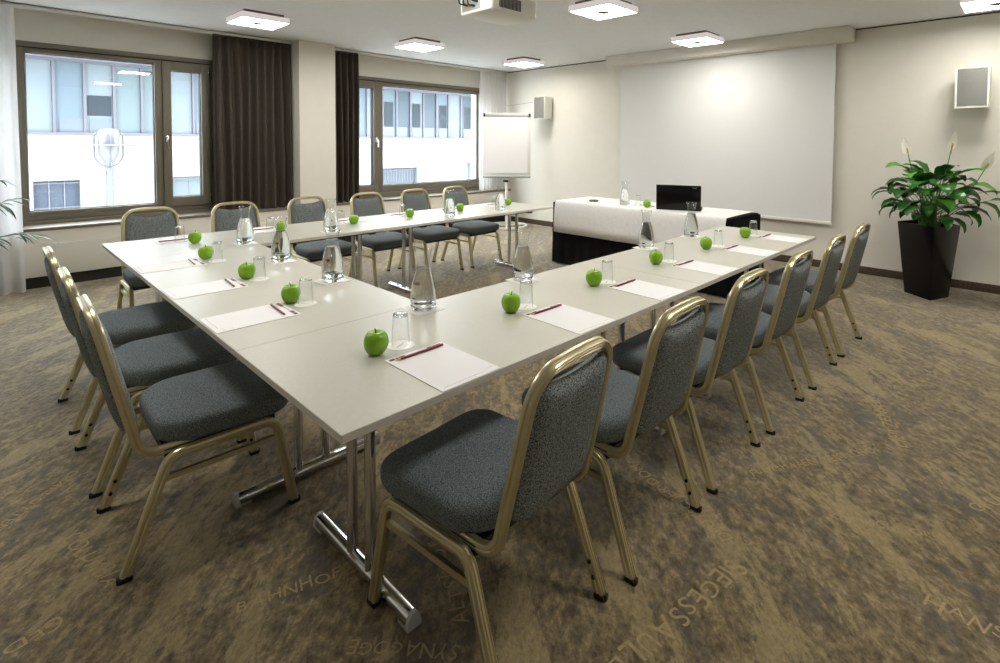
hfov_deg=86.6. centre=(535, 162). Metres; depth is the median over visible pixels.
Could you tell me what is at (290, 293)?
apple
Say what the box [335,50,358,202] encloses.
curtain
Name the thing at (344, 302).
conference table
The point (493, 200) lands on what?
radiator cover
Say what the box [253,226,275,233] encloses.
pad
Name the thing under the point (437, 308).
coaster
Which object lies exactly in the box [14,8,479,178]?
wall
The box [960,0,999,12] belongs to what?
ceiling light
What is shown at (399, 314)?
drinking glass
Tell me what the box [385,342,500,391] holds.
pad
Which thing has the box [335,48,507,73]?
rail
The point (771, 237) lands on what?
pad
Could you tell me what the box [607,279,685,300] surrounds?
pad
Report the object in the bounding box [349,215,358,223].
apple
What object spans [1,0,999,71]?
ceiling
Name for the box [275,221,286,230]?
apple
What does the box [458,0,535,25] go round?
projector
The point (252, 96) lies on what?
curtain
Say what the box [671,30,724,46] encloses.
ceiling light
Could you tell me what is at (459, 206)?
apple
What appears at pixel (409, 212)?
apple
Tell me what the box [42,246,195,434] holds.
banquet chair
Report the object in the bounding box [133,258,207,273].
pad
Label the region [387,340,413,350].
coaster
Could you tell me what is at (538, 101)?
grille
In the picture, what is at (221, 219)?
banquet chair
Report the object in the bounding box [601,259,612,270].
drinking glass
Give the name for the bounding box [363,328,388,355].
apple
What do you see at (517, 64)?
diffuser
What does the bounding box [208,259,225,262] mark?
coaster
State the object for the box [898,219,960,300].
planter
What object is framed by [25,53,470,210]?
office building
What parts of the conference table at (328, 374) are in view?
leg, leg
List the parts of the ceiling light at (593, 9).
plate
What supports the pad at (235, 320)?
on the conference table at (344, 302)
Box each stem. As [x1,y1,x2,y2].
[934,149,951,214]
[948,169,984,214]
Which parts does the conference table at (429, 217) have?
leg, under rail, leg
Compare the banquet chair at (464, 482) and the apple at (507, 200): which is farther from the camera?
the apple at (507, 200)
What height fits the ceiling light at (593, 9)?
0.093 m
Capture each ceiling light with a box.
[226,8,289,29]
[394,37,444,51]
[503,56,543,67]
[569,0,637,19]
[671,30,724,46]
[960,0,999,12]
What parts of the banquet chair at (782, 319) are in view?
seat, frame, frame, frame, backrest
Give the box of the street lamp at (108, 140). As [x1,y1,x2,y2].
[82,129,133,205]
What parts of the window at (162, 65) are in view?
handle, sash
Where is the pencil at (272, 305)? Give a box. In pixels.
[270,304,284,314]
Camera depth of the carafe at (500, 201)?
5.11 m
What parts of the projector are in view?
connector panel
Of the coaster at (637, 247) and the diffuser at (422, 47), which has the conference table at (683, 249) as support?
the coaster at (637, 247)
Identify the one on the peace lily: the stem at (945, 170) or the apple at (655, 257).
the stem at (945, 170)
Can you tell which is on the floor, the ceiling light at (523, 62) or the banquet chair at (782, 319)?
the banquet chair at (782, 319)
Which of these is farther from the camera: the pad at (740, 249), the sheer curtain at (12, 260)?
the sheer curtain at (12, 260)
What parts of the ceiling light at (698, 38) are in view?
plate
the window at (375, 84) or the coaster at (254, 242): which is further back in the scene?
the window at (375, 84)
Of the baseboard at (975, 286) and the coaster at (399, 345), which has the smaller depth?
the coaster at (399, 345)
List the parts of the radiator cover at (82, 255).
rail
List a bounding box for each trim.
[23,189,510,232]
[508,11,999,72]
[606,25,855,67]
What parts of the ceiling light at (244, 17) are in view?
plate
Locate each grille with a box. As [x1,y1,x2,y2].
[499,0,520,11]
[534,97,543,117]
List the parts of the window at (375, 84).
sash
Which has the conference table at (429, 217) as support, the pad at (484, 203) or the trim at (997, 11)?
the pad at (484, 203)
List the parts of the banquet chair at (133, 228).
frame, seat, backrest, frame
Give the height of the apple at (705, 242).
0.082 m
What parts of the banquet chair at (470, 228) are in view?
backrest, frame, frame, seat, frame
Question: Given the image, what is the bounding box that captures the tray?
[483,176,529,177]
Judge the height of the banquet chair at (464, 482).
0.816 m
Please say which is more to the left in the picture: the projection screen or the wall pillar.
the wall pillar
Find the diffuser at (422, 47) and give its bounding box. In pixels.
[396,43,440,51]
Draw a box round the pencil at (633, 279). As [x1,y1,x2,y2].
[615,279,635,286]
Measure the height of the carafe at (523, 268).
0.243 m
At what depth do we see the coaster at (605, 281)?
2.54 m
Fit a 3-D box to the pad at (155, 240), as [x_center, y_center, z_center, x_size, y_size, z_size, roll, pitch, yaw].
[-2.427,0.516,3.535,0.290,0.002,0.210,2,3,43]
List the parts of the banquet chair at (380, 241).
frame, backrest, frame, seat, frame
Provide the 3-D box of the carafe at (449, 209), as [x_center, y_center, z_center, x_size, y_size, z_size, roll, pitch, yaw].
[-0.766,0.361,4.699,0.102,0.243,0.102,-1,2,-23]
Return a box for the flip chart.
[483,113,530,229]
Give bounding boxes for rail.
[0,0,291,43]
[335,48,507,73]
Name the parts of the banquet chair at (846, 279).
seat, frame, frame, frame, backrest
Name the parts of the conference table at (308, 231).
leg, under rail, leg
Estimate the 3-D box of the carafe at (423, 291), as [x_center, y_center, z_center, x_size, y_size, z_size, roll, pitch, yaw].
[-0.448,0.460,2.107,0.102,0.243,0.102,-1,2,-24]
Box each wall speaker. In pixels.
[533,96,551,119]
[954,65,990,107]
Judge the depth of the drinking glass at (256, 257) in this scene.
2.54 m
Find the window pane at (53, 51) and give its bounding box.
[23,47,156,216]
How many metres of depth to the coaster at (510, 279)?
2.55 m
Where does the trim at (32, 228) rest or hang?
on the wall at (108, 231)
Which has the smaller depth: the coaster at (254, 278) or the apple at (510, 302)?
the apple at (510, 302)
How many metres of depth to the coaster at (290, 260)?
2.90 m
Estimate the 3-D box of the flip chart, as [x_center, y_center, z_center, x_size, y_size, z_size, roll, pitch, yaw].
[-0.459,0.120,8.238,0.664,1.775,0.652,-2,3,-45]
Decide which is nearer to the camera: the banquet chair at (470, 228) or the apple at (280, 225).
the apple at (280, 225)
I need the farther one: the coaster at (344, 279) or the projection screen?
the projection screen
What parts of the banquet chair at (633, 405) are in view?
seat, frame, frame, backrest, frame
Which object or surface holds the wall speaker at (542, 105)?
attached to the wall at (893, 83)
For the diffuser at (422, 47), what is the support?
attached to the ceiling light at (414, 43)
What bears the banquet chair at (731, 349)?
on the floor
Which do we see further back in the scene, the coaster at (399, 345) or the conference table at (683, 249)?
the conference table at (683, 249)
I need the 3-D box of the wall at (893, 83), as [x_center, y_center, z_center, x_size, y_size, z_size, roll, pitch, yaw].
[2.828,-0.139,6.041,9.300,2.500,0.250,2,3,43]
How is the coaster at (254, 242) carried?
on the conference table at (308, 231)
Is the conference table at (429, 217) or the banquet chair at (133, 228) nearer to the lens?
the banquet chair at (133, 228)
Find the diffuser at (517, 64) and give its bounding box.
[505,62,539,67]
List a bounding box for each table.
[102,217,405,301]
[124,244,410,508]
[236,261,702,633]
[363,202,552,292]
[552,201,760,297]
[588,226,815,398]
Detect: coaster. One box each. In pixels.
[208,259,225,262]
[233,241,257,245]
[249,277,268,280]
[266,259,295,264]
[294,300,316,306]
[314,278,350,285]
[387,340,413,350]
[402,305,443,315]
[506,278,539,284]
[519,303,536,309]
[601,279,615,283]
[632,246,658,250]
[662,259,676,262]
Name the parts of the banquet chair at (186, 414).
backrest, frame, frame, frame, seat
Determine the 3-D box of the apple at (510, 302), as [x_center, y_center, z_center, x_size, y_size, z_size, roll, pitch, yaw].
[-0.097,0.546,2.076,0.076,0.082,0.075,2,3,37]
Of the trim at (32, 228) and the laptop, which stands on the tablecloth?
the laptop
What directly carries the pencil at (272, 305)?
on the pad at (235, 320)
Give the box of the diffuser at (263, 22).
[229,16,286,29]
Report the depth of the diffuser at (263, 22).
4.93 m
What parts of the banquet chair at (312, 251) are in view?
frame, frame, backrest, seat, frame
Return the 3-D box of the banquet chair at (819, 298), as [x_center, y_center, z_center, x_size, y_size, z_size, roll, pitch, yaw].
[1.475,0.803,3.150,0.586,0.816,0.454,2,3,42]
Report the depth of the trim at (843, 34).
5.99 m
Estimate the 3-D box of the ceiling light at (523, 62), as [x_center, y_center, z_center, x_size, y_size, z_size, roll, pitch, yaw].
[-0.174,-1.418,7.506,0.416,0.093,0.416,2,3,43]
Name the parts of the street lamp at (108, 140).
lamp shade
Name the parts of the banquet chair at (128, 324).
backrest, frame, frame, frame, seat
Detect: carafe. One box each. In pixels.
[236,210,253,243]
[271,220,290,261]
[321,229,343,282]
[323,198,337,231]
[410,248,435,311]
[444,189,455,216]
[495,194,505,210]
[513,230,533,281]
[620,184,629,204]
[638,211,653,248]
[684,202,698,236]
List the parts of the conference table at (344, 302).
leg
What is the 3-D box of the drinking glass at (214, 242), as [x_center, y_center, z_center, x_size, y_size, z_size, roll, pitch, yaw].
[-1.760,0.490,2.923,0.058,0.105,0.058,2,3,43]
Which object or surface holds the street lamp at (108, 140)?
on the street
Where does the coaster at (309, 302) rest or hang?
on the conference table at (344, 302)
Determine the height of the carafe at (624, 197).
0.243 m
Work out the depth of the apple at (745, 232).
3.74 m
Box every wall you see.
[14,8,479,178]
[24,191,510,245]
[505,13,999,285]
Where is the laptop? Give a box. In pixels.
[656,184,702,210]
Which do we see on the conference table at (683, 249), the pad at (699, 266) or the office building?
the pad at (699, 266)
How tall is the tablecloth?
0.341 m
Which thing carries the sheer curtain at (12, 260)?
hanging from the rail at (19, 5)
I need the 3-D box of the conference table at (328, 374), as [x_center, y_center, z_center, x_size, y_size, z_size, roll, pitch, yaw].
[-0.081,0.913,2.103,0.697,0.653,1.797,2,3,43]
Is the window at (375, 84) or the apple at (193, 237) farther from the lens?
the window at (375, 84)
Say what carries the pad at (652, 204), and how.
on the tablecloth
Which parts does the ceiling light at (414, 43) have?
plate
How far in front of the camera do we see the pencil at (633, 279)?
2.49 m
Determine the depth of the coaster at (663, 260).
2.99 m
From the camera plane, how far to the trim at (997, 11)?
5.15 m
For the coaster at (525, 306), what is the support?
on the conference table at (328, 374)
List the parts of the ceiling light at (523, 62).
plate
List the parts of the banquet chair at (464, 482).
frame, seat, frame, backrest, frame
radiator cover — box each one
[24,220,287,278]
[337,198,504,230]
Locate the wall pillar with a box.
[290,40,335,244]
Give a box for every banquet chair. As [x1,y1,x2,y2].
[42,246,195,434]
[56,267,246,498]
[76,294,299,585]
[117,207,180,308]
[211,201,260,231]
[287,196,357,279]
[348,192,415,286]
[367,336,612,662]
[398,189,463,269]
[441,186,502,267]
[521,296,708,585]
[612,268,768,494]
[676,248,812,435]
[726,233,845,389]
[768,222,870,357]
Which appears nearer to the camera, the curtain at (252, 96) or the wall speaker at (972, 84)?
the wall speaker at (972, 84)
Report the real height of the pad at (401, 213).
0.002 m
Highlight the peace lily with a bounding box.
[870,131,999,300]
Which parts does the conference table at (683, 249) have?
leg, leg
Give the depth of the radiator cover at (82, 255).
4.88 m
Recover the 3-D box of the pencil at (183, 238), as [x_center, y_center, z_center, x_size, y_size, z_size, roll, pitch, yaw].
[-2.388,0.512,3.501,0.177,0.007,0.008,-2,3,-45]
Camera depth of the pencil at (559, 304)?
2.09 m
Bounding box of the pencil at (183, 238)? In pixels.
[159,238,187,241]
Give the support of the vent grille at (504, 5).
attached to the projector
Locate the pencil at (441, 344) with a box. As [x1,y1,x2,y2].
[396,343,442,360]
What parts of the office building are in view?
glass panel, glass panel, glass panel, glass panel, glass panel, glass panel, glass panel, parapet panel, glass panel, glass panel, glass panel, glass panel, glass panel, glass panel, glass panel, glass panel, glass panel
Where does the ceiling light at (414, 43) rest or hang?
attached to the ceiling
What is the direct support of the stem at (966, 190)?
on the peace lily
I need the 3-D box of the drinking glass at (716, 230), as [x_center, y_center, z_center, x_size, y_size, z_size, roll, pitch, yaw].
[1.185,0.490,3.446,0.058,0.105,0.058,2,3,43]
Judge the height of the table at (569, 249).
0.680 m
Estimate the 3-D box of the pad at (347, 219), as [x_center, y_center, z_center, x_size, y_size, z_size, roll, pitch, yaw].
[-1.582,0.488,4.436,0.290,0.002,0.210,2,3,43]
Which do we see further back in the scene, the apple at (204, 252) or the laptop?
the laptop
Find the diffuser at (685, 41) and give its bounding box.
[674,37,722,46]
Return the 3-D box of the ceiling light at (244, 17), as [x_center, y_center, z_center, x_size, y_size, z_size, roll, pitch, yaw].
[-2.611,-1.339,4.973,0.416,0.093,0.416,2,3,43]
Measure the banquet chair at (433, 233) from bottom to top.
0.816 m
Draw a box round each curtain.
[0,4,25,295]
[212,34,292,209]
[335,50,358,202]
[479,70,505,190]
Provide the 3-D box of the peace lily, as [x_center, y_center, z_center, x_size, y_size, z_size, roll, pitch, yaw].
[3.472,0.447,4.603,0.754,1.444,0.953,0,2,-13]
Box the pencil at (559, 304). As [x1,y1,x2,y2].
[531,304,561,314]
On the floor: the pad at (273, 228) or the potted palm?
the potted palm
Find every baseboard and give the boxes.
[26,216,504,289]
[511,216,999,293]
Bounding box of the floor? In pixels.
[0,221,999,662]
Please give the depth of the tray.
8.14 m
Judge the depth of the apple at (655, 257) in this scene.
2.89 m
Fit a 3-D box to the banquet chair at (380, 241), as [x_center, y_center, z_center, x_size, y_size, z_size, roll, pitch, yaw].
[-1.489,0.711,5.087,0.586,0.816,0.454,2,3,43]
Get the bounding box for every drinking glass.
[211,241,222,260]
[252,256,265,278]
[298,277,313,302]
[391,311,409,342]
[519,279,532,296]
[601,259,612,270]
[713,229,722,245]
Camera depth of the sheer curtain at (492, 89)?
8.65 m
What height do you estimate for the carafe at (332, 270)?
0.243 m
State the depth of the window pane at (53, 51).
5.14 m
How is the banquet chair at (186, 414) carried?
on the floor
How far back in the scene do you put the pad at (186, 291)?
2.37 m
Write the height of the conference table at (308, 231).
0.653 m
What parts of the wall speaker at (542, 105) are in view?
trim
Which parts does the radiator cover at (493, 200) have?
rail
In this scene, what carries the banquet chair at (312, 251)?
on the floor
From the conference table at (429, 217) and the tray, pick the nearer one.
the conference table at (429, 217)
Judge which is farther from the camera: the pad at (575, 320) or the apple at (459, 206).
the apple at (459, 206)
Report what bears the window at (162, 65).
attached to the wall at (30, 25)
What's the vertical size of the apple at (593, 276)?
0.082 m
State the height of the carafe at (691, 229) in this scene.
0.243 m
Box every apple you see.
[188,230,201,242]
[198,245,213,259]
[238,262,255,278]
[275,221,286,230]
[281,283,300,303]
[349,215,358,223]
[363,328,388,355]
[406,209,413,216]
[456,203,463,210]
[501,291,519,312]
[505,197,510,204]
[586,268,601,285]
[643,200,650,207]
[649,249,662,264]
[700,237,711,248]
[740,226,750,237]
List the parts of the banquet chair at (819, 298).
seat, frame, frame, frame, backrest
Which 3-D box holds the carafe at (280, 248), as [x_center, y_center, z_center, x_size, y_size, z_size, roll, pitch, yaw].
[-1.412,0.423,2.930,0.102,0.243,0.102,-1,3,-36]
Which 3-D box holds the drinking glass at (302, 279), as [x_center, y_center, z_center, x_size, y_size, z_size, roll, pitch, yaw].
[-0.941,0.524,2.163,0.058,0.105,0.058,2,3,43]
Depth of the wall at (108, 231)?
5.50 m
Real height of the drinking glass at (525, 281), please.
0.105 m
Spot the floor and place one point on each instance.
(866, 529)
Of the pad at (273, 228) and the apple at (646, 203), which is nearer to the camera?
the pad at (273, 228)
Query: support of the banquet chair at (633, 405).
on the floor
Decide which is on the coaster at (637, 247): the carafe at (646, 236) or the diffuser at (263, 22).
the carafe at (646, 236)
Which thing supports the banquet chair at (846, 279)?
on the floor
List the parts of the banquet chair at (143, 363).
backrest, frame, frame, frame, seat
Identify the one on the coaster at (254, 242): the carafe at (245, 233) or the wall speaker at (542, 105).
the carafe at (245, 233)
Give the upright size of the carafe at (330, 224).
0.243 m
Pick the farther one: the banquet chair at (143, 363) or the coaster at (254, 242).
the coaster at (254, 242)
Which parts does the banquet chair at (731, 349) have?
seat, frame, frame, backrest, frame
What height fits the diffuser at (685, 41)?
0.006 m
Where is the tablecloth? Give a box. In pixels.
[554,196,754,244]
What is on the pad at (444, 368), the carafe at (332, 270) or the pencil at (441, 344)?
the pencil at (441, 344)
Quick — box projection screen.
[620,43,835,224]
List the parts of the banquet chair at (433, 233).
frame, backrest, frame, seat, frame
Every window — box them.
[15,40,214,225]
[359,76,478,198]
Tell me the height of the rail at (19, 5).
0.029 m
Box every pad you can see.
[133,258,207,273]
[149,235,188,244]
[162,278,248,299]
[199,302,300,333]
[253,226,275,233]
[337,218,365,223]
[381,212,418,217]
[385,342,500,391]
[479,203,506,205]
[522,303,615,334]
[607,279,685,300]
[633,203,655,206]
[671,260,739,275]
[720,245,778,256]
[756,234,809,242]
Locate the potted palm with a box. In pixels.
[0,180,57,249]
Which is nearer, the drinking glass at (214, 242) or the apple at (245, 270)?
the apple at (245, 270)

